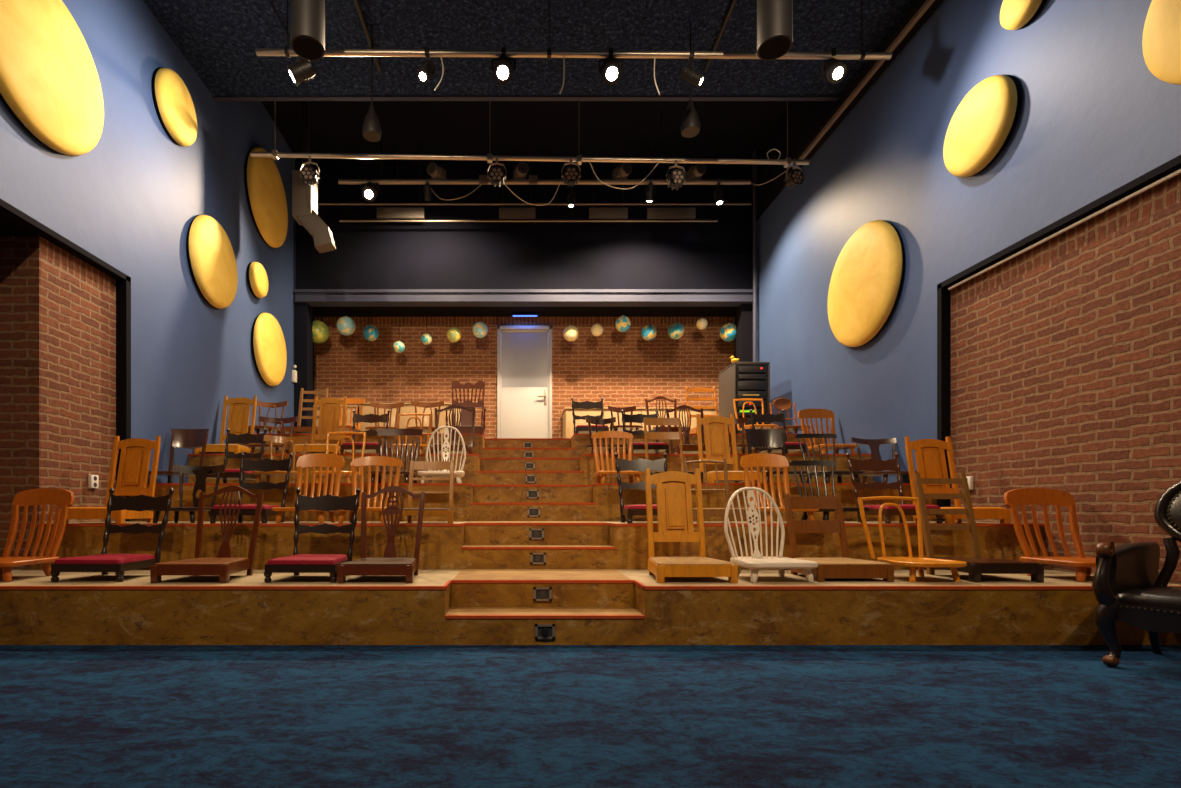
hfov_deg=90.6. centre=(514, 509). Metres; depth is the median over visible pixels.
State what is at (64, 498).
chair
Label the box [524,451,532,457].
step light
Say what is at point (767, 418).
chair
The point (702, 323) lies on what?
globe
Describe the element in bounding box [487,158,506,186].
lamp
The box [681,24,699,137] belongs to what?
lamp
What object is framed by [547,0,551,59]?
rod
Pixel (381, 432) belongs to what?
chair
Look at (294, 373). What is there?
switch
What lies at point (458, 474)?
chair
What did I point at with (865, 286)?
disc
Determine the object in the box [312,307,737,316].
ceiling
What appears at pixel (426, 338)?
globe
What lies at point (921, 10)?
rail
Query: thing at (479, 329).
globe
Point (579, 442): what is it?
tier
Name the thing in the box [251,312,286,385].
disc
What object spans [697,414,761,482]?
chair
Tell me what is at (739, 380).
equipment rack
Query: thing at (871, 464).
chair
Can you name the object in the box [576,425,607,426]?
cushion
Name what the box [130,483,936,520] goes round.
tier
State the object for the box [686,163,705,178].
lamp
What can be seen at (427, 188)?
spotlight
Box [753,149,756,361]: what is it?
pipe
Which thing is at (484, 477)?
stair step
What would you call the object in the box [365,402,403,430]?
chair
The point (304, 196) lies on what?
air duct
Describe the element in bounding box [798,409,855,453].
chair
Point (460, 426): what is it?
cushion
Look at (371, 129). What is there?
lamp
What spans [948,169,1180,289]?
blind rail
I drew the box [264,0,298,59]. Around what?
conduit
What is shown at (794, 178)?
lamp
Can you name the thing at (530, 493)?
step light
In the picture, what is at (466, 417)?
chair
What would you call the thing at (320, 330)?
globe
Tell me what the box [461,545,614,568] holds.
stair step
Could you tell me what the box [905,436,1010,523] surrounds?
chair
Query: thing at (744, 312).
trim
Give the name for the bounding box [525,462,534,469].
step light
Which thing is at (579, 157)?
wire
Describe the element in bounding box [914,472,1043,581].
chair
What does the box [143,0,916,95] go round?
ceiling
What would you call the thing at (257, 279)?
disc
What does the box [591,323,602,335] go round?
globe
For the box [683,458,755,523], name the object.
chair
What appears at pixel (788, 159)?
wire
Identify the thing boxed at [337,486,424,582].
chair
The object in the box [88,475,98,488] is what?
wall socket
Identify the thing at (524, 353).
door
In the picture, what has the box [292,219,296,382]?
conduit pipe
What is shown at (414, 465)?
slat chair
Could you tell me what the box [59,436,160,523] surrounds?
chair
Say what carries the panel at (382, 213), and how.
hanging from the ceiling at (525, 128)
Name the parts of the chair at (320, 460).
leg, seat, leg, crest rail, leg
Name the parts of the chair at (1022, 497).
crest rail, seat, leg, leg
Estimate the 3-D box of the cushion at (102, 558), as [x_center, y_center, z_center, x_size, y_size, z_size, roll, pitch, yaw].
[-2.512,0.299,3.591,0.398,0.036,0.394,0,0,0]
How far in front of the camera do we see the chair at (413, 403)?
7.59 m
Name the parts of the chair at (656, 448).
post, crest rail, rail, seat frame, post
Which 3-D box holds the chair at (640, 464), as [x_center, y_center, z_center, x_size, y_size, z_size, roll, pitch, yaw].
[1.036,-0.188,4.522,0.436,0.577,0.535,0,0,0]
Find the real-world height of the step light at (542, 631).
0.080 m
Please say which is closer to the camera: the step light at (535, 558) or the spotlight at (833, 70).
the step light at (535, 558)
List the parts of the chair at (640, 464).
post, leg, rail, seat frame, crest rail, post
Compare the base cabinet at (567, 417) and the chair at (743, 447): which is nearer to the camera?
the chair at (743, 447)
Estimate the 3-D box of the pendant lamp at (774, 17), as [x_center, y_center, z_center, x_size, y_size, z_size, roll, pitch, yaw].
[1.880,-3.993,4.200,0.238,1.304,0.238,0,0,0]
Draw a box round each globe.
[312,320,328,342]
[336,316,355,335]
[363,324,378,340]
[393,340,404,352]
[421,308,431,344]
[447,327,460,342]
[472,321,487,337]
[563,325,578,341]
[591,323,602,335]
[615,315,630,331]
[641,324,656,340]
[668,322,683,338]
[696,317,707,329]
[720,323,735,341]
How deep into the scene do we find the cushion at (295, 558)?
3.40 m
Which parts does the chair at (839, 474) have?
crest rail, leg, seat, leg, leg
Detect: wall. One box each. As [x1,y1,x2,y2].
[0,0,313,482]
[40,236,115,523]
[295,156,752,288]
[314,317,734,437]
[757,0,1180,482]
[951,173,1180,584]
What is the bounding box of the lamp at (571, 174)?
[561,156,580,186]
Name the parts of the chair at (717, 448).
post, leg, crest rail, panel frame, panel, rail, seat, seat frame, post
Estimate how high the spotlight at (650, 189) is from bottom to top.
0.279 m
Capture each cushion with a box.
[54,554,154,563]
[212,504,279,508]
[225,469,252,472]
[267,554,347,563]
[341,443,383,447]
[457,426,482,427]
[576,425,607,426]
[623,504,656,508]
[627,443,667,447]
[785,442,804,444]
[864,504,940,508]
[1116,586,1180,609]
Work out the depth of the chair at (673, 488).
3.81 m
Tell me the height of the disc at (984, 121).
0.677 m
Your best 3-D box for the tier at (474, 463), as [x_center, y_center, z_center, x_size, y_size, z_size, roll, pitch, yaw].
[0.160,-0.383,6.493,7.100,0.402,0.954,0,0,0]
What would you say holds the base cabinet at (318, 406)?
on the tier at (579, 442)
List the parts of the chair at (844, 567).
post, leg, seat frame, post, seat, leg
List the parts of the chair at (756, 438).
post, seat, post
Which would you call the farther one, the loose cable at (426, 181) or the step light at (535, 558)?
the loose cable at (426, 181)
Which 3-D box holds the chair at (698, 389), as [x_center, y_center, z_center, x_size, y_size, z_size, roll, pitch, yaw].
[2.457,-1.279,7.418,0.458,0.731,0.588,0,0,0]
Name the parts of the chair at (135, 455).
seat, seat frame, post, leg, rail, panel frame, panel, crest rail, post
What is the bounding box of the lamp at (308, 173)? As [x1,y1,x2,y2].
[300,155,319,185]
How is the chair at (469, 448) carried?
on the tier at (474, 463)
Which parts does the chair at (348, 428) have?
seat, crest rail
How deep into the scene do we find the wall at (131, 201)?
5.58 m
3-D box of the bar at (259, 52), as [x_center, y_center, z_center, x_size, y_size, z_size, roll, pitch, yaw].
[0.515,-4.008,5.100,5.570,0.086,0.052,0,0,0]
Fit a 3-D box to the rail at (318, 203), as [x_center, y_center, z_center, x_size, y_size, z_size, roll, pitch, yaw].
[0.200,-4.535,8.600,6.600,0.027,0.028,0,0,0]
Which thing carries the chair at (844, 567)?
on the tier at (81, 608)
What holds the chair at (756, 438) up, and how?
on the tier at (606, 495)
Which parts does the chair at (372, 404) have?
seat, crest rail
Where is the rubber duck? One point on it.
(733, 359)
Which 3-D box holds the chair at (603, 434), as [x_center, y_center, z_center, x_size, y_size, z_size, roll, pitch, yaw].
[0.957,-0.505,5.481,0.420,0.554,0.562,0,0,0]
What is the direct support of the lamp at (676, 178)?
hanging from the bar at (253, 154)
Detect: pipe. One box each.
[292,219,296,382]
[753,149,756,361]
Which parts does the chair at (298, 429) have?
seat frame, post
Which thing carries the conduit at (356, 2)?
attached to the ceiling at (219, 39)
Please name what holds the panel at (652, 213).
hanging from the ceiling at (525, 128)
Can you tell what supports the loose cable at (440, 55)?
hanging from the bar at (259, 52)
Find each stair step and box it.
[445,607,644,644]
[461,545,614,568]
[471,503,596,520]
[478,471,583,484]
[483,448,574,457]
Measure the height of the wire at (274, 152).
1.455 m
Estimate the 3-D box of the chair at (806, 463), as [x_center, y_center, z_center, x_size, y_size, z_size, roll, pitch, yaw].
[2.445,-0.153,4.538,0.370,0.514,0.556,0,0,0]
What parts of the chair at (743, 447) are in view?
crest rail, seat, post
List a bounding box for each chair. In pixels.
[0,488,73,581]
[50,487,173,581]
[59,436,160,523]
[147,429,208,482]
[149,464,225,522]
[150,486,263,582]
[194,396,256,453]
[207,428,266,482]
[209,452,293,523]
[247,416,296,453]
[248,401,287,433]
[252,435,311,482]
[264,487,360,582]
[272,453,344,523]
[280,388,327,433]
[292,396,346,453]
[310,432,365,482]
[335,456,402,523]
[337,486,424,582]
[339,398,364,431]
[340,409,389,453]
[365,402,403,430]
[367,429,422,482]
[389,413,431,453]
[393,460,453,523]
[408,401,443,433]
[417,426,465,482]
[430,405,474,453]
[445,381,486,433]
[571,397,608,433]
[586,417,622,453]
[591,431,642,482]
[608,406,642,430]
[615,452,666,523]
[621,409,669,453]
[643,418,702,482]
[645,396,688,433]
[645,468,737,582]
[666,405,705,453]
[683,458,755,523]
[685,386,730,433]
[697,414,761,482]
[724,487,817,582]
[728,417,758,453]
[733,399,778,433]
[740,453,818,523]
[744,429,806,482]
[750,409,806,453]
[770,398,810,433]
[784,494,893,581]
[789,460,868,522]
[795,434,862,482]
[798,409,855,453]
[846,452,942,523]
[851,437,916,482]
[858,496,966,581]
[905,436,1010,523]
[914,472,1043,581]
[1004,488,1095,581]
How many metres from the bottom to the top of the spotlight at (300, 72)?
0.314 m
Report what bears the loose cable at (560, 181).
hanging from the bar at (340, 181)
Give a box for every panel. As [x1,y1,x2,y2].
[377,143,423,218]
[499,143,534,218]
[589,143,627,218]
[647,143,695,218]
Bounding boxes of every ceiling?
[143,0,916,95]
[261,101,790,155]
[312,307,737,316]
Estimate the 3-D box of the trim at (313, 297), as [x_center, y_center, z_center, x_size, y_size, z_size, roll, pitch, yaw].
[0.160,-3.272,8.955,7.100,0.185,0.230,0,0,0]
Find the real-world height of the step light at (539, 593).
0.080 m
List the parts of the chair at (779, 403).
oval panel, seat, post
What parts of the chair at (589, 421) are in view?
post, crest rail, seat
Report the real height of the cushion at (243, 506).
0.036 m
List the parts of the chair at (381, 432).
leg, seat, crest rail, leg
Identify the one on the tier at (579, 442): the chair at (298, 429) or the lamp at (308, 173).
the chair at (298, 429)
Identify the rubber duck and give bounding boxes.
[731,356,738,362]
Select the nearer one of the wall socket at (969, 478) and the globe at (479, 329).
the wall socket at (969, 478)
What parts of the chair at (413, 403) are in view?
seat, crest rail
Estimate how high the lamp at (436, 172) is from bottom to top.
0.266 m
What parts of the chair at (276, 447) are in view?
seat, crest rail, post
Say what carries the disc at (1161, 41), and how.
attached to the wall at (1094, 119)
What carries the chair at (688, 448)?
on the tier at (474, 463)
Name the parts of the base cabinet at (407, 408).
door, door, door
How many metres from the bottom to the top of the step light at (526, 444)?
0.080 m
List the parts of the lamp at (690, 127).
stem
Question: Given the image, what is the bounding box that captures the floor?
[0,645,1180,787]
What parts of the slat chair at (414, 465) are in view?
post, seat frame, seat, leg, post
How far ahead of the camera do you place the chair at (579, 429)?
7.60 m
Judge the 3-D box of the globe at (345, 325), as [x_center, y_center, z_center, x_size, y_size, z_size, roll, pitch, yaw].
[-2.710,-3.024,9.300,0.296,0.442,0.294,0,0,0]
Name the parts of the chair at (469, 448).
post, seat frame, crest rail, leg, post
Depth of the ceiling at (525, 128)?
8.23 m
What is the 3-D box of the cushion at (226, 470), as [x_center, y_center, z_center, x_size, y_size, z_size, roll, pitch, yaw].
[-2.639,-0.356,5.401,0.398,0.036,0.394,0,0,0]
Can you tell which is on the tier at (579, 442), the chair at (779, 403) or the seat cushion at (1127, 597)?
the chair at (779, 403)
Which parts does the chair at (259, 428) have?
seat, crest rail, post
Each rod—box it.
[284,0,290,57]
[397,109,397,178]
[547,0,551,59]
[661,109,661,178]
[858,0,865,60]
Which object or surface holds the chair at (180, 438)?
on the tier at (606, 495)
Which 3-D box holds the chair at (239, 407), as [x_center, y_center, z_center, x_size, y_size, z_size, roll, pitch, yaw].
[-3.154,-0.947,6.403,0.468,0.732,0.558,0,0,0]
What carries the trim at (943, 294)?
attached to the brick wall at (1066, 351)
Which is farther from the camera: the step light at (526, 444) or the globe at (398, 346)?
the globe at (398, 346)
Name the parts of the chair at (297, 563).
leg, post, seat frame, rail, crest rail, leg, post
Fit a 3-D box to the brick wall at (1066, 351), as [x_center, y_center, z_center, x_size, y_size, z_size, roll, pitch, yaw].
[3.870,-0.590,0.930,0.200,2.670,8.260,0,0,0]
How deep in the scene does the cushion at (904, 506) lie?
4.27 m
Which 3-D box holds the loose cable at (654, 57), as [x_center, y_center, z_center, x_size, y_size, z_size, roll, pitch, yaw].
[1.230,-3.809,5.066,0.045,0.393,0.070,0,0,-31]
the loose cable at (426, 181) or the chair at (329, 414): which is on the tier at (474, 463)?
the chair at (329, 414)
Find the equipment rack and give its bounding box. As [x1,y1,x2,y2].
[719,362,769,433]
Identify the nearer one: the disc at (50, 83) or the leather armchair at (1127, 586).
the leather armchair at (1127, 586)
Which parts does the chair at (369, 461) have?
leg, leg, seat, crest rail, leg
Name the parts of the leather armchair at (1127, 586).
arm post, leg, rail, nail trim, leg, frame, nail trim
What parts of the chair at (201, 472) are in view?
leg, leg, seat, post, leg, crest rail, post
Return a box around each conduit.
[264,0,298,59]
[353,0,381,72]
[703,0,736,72]
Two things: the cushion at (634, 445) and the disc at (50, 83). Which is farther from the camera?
the cushion at (634, 445)
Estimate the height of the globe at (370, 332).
0.531 m
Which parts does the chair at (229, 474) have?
post, seat frame, rail, crest rail, post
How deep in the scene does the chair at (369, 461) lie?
4.73 m
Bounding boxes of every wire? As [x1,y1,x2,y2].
[272,101,278,159]
[487,153,492,162]
[576,101,581,164]
[784,101,790,167]
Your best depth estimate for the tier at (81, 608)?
3.20 m
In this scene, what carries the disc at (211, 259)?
attached to the wall at (131, 201)
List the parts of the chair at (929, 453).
post, crest rail, panel frame, panel, rail, leg, post, seat frame, seat, leg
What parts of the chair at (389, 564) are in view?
leg, post, seat, seat frame, crest rail, leg, post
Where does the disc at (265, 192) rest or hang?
attached to the wall at (131, 201)
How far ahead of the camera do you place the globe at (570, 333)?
9.21 m
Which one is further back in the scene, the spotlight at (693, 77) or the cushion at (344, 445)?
the cushion at (344, 445)
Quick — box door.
[497,326,551,437]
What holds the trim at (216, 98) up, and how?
attached to the wall at (1094, 119)
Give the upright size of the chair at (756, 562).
0.579 m
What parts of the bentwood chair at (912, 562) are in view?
post, crest rail, leg, post, leg, seat, leg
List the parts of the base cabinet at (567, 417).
door, door, door, door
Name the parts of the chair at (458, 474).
seat, leg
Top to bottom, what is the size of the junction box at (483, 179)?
0.110 m
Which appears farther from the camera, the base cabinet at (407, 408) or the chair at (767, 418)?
the base cabinet at (407, 408)
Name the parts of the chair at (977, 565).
post, post, leg, seat, seat frame, leg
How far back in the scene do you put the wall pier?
4.22 m
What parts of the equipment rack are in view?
rack rail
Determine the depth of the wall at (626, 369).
9.80 m
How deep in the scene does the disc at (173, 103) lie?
5.60 m
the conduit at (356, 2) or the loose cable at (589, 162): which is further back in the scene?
the loose cable at (589, 162)
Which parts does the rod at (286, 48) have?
rod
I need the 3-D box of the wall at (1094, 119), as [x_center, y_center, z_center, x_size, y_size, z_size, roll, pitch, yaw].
[3.850,-2.405,2.925,0.320,6.300,12.250,0,0,0]
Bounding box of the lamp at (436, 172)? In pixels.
[427,160,445,178]
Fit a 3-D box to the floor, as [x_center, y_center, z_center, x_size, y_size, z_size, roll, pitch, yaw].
[-0.150,0.795,0.000,8.700,0.100,6.400,0,0,0]
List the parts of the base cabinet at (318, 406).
door, door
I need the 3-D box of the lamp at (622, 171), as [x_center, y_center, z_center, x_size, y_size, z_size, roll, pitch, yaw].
[1.457,-4.643,7.897,0.194,0.266,0.246,0,0,-26]
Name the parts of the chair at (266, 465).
leg, post, seat frame, rail, leg, crest rail, post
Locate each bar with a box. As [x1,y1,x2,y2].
[250,152,809,164]
[256,48,891,59]
[338,179,750,184]
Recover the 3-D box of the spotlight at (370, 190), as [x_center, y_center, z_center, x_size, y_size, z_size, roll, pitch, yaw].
[-1.971,-4.348,7.887,0.243,0.293,0.251,0,0,0]
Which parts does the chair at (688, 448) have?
post, crest rail, seat frame, post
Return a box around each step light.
[524,442,531,447]
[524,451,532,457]
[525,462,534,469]
[526,475,535,482]
[527,490,538,497]
[528,507,539,516]
[529,529,543,538]
[530,553,545,563]
[533,587,551,600]
[535,624,554,638]
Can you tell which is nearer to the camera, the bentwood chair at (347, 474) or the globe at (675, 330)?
the bentwood chair at (347, 474)
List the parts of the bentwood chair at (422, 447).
post, seat, crest rail, post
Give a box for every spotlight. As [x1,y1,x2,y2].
[287,56,314,86]
[361,179,378,201]
[417,47,435,83]
[423,181,432,200]
[491,47,515,84]
[567,185,575,207]
[598,48,622,85]
[644,181,655,201]
[680,49,703,86]
[713,182,723,205]
[820,48,846,83]
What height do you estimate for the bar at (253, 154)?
0.141 m
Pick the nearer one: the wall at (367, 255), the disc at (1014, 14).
the disc at (1014, 14)
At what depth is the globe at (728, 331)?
9.21 m
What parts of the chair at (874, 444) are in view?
post, leg, crest rail, leg, seat, post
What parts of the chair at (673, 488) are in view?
post, leg, crest rail, panel frame, panel, rail, seat frame, seat, post, leg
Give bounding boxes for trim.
[0,199,130,521]
[213,96,840,100]
[293,289,757,306]
[294,303,312,425]
[736,304,752,361]
[937,155,1180,521]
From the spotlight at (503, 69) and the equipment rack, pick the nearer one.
the spotlight at (503, 69)
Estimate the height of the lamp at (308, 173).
0.311 m
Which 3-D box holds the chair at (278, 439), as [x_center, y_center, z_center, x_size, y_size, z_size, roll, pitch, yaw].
[-2.207,-0.480,5.468,0.460,0.503,0.515,0,0,0]
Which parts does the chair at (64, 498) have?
leg, seat, crest rail, leg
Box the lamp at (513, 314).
[512,313,537,316]
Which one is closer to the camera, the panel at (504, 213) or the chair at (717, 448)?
the chair at (717, 448)
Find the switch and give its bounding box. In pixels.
[292,370,296,382]
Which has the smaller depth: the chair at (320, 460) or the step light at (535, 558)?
the step light at (535, 558)
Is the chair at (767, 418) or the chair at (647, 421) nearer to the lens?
the chair at (647, 421)
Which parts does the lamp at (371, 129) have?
stem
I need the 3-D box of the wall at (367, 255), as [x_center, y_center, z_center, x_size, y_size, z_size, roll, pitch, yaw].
[0.160,-4.450,9.050,7.900,2.210,0.200,0,0,0]
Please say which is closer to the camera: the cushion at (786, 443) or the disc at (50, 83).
the disc at (50, 83)
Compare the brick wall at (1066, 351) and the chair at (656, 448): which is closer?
the brick wall at (1066, 351)
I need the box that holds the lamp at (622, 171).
[612,162,631,178]
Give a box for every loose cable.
[426,181,481,199]
[434,55,443,90]
[504,181,560,205]
[559,57,564,93]
[589,162,659,188]
[654,57,659,94]
[750,167,789,184]
[767,149,780,158]
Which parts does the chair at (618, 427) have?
crest rail, seat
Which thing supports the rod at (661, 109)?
hanging from the ceiling at (525, 128)
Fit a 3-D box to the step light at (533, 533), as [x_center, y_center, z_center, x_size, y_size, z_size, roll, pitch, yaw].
[0.165,0.183,4.414,0.110,0.080,0.012,0,0,0]
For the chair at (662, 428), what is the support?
on the tier at (579, 442)
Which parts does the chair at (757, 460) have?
crest rail, leg, seat, leg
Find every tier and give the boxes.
[0,569,1180,644]
[30,521,1043,568]
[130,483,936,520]
[188,454,871,484]
[234,434,822,457]
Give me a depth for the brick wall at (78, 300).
4.58 m
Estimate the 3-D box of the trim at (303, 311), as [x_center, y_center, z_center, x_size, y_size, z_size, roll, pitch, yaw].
[-3.290,-2.020,9.020,0.200,2.330,0.260,0,0,0]
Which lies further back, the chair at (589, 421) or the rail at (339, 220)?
the rail at (339, 220)
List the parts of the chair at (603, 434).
leg, crest rail, seat, leg, leg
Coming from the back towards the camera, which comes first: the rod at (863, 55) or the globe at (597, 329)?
the globe at (597, 329)
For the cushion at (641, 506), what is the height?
0.036 m
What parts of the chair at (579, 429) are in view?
post, crest rail, rail, seat frame, post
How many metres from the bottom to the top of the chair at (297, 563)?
0.577 m
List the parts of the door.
pane, handle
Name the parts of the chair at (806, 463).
leg, crest rail, leg, seat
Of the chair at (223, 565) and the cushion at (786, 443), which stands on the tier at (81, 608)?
the chair at (223, 565)
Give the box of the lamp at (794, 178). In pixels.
[783,159,803,189]
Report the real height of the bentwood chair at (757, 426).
0.533 m
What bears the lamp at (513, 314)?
attached to the ceiling at (317, 311)
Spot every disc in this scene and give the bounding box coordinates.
[0,0,103,155]
[152,67,196,146]
[186,215,237,308]
[245,147,287,247]
[247,262,267,297]
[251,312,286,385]
[827,220,904,346]
[943,75,1020,177]
[1000,0,1046,29]
[1142,0,1180,84]
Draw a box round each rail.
[318,203,750,204]
[339,220,717,221]
[791,0,942,168]
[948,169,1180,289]
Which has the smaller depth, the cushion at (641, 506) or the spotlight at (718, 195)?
the cushion at (641, 506)
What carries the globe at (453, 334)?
hanging from the ceiling at (317, 311)
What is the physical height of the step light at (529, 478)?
0.080 m
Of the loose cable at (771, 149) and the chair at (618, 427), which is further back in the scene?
the chair at (618, 427)
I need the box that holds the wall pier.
[0,236,39,568]
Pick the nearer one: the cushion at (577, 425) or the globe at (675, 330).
the cushion at (577, 425)
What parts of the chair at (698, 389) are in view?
post, seat frame, post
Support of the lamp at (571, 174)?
hanging from the bar at (253, 154)
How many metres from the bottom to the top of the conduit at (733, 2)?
0.044 m
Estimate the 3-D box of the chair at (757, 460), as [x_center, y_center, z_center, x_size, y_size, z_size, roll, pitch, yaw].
[2.047,-0.183,4.544,0.410,0.574,0.568,0,0,0]
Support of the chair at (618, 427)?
on the tier at (579, 442)
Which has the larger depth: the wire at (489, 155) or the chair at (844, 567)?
the wire at (489, 155)
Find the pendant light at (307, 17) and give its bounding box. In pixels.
[290,0,324,60]
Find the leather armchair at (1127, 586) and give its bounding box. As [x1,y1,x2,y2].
[1092,481,1180,666]
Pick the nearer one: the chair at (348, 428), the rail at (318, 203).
the chair at (348, 428)
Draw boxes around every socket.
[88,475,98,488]
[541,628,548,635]
[966,476,972,489]
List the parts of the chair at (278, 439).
leg, post, seat, crest rail, post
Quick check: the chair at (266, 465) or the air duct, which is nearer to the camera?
the chair at (266, 465)
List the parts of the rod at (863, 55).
rod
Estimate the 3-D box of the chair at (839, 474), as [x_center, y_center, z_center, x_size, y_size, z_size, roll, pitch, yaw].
[2.963,-0.493,5.480,0.400,0.529,0.560,0,0,0]
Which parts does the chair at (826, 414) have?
crest rail, seat, leg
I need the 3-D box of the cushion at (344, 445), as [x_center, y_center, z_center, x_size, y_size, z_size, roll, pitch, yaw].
[-1.649,-0.705,6.351,0.398,0.036,0.394,0,0,0]
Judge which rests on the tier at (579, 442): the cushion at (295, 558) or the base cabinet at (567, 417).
the base cabinet at (567, 417)
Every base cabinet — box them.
[313,405,358,426]
[358,403,460,433]
[561,408,718,437]
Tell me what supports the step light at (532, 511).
attached to the stair step at (479, 511)
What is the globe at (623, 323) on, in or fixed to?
hanging from the ceiling at (317, 311)
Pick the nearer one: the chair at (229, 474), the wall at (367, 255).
the chair at (229, 474)
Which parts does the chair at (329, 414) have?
post, seat, seat frame, rail, panel frame, panel, crest rail, post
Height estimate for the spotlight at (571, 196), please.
0.341 m
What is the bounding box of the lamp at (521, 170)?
[513,161,528,178]
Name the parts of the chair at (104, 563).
leg, seat frame, post, leg, rail, crest rail, post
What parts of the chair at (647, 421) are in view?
post, post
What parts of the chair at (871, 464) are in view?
post, crest rail, rail, leg, post, seat frame, leg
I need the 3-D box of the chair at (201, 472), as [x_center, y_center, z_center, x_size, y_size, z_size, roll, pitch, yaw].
[-2.555,-0.133,4.524,0.420,0.473,0.508,0,0,0]
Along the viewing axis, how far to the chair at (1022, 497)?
3.82 m
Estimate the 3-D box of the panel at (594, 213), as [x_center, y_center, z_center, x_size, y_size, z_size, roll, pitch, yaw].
[1.388,-4.895,8.620,0.572,1.120,0.040,0,0,0]
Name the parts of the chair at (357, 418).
post, seat frame, rail, crest rail, post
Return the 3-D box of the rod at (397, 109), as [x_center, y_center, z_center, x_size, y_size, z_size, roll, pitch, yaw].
[-1.600,-4.963,7.900,0.012,0.985,0.010,0,0,0]
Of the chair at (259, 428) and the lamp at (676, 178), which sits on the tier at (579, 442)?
the chair at (259, 428)
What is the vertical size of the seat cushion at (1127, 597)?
0.093 m
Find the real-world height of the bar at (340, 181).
0.067 m
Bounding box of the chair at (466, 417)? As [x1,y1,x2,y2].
[445,381,486,433]
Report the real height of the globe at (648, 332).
0.522 m
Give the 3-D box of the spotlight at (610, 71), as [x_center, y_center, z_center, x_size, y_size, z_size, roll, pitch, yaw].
[0.840,-3.882,5.088,0.218,0.316,0.238,0,0,0]
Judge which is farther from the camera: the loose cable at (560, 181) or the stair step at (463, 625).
the loose cable at (560, 181)
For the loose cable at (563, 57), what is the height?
0.383 m
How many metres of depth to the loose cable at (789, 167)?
7.73 m
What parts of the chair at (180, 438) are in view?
post, seat, post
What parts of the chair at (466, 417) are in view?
arm post, post, seat frame, rail, crest rail, post, arm post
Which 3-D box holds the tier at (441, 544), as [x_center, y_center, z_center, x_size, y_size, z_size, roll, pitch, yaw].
[0.155,0.285,4.613,7.230,0.376,0.954,0,0,0]
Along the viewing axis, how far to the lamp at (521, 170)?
7.80 m
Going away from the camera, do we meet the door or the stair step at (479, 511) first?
the stair step at (479, 511)
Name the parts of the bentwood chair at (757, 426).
post, crest rail, seat, post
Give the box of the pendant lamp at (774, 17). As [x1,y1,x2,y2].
[757,0,792,60]
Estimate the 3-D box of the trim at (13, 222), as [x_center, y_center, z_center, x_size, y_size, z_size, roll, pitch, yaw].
[-3.935,-0.948,0.945,1.130,2.185,8.290,0,0,0]
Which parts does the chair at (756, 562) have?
leg, seat, leg, leg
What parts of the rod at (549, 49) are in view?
rod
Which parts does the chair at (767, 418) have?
post, crest rail, seat frame, post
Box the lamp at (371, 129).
[362,24,380,141]
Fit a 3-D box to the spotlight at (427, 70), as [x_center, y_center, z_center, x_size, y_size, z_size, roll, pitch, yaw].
[-0.777,-3.897,5.091,0.154,0.307,0.174,0,0,0]
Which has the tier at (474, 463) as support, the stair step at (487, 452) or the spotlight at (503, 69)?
the stair step at (487, 452)
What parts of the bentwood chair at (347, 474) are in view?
post, seat, crest rail, leg, post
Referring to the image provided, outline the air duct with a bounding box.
[292,101,335,252]
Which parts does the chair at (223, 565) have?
leg, post, seat, seat frame, leg, crest rail, post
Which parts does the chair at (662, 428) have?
post, crest rail, seat frame, post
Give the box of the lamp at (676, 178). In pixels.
[666,160,685,189]
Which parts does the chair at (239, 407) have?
post, seat frame, seat, leg, panel frame, panel, crest rail, post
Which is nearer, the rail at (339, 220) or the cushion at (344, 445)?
the cushion at (344, 445)
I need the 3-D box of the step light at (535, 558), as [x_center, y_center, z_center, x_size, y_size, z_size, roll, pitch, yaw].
[0.165,0.345,4.134,0.110,0.080,0.012,0,0,0]
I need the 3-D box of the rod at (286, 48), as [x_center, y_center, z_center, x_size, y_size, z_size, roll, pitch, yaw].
[-2.000,-4.319,5.100,0.040,0.652,0.060,0,0,0]
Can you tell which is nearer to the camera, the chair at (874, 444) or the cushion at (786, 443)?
the chair at (874, 444)
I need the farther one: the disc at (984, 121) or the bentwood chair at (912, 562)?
the disc at (984, 121)
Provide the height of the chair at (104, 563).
0.577 m
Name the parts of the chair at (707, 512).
post, crest rail, rail, seat frame, seat, post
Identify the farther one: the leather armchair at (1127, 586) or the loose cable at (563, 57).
the loose cable at (563, 57)
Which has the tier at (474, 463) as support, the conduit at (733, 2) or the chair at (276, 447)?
the chair at (276, 447)

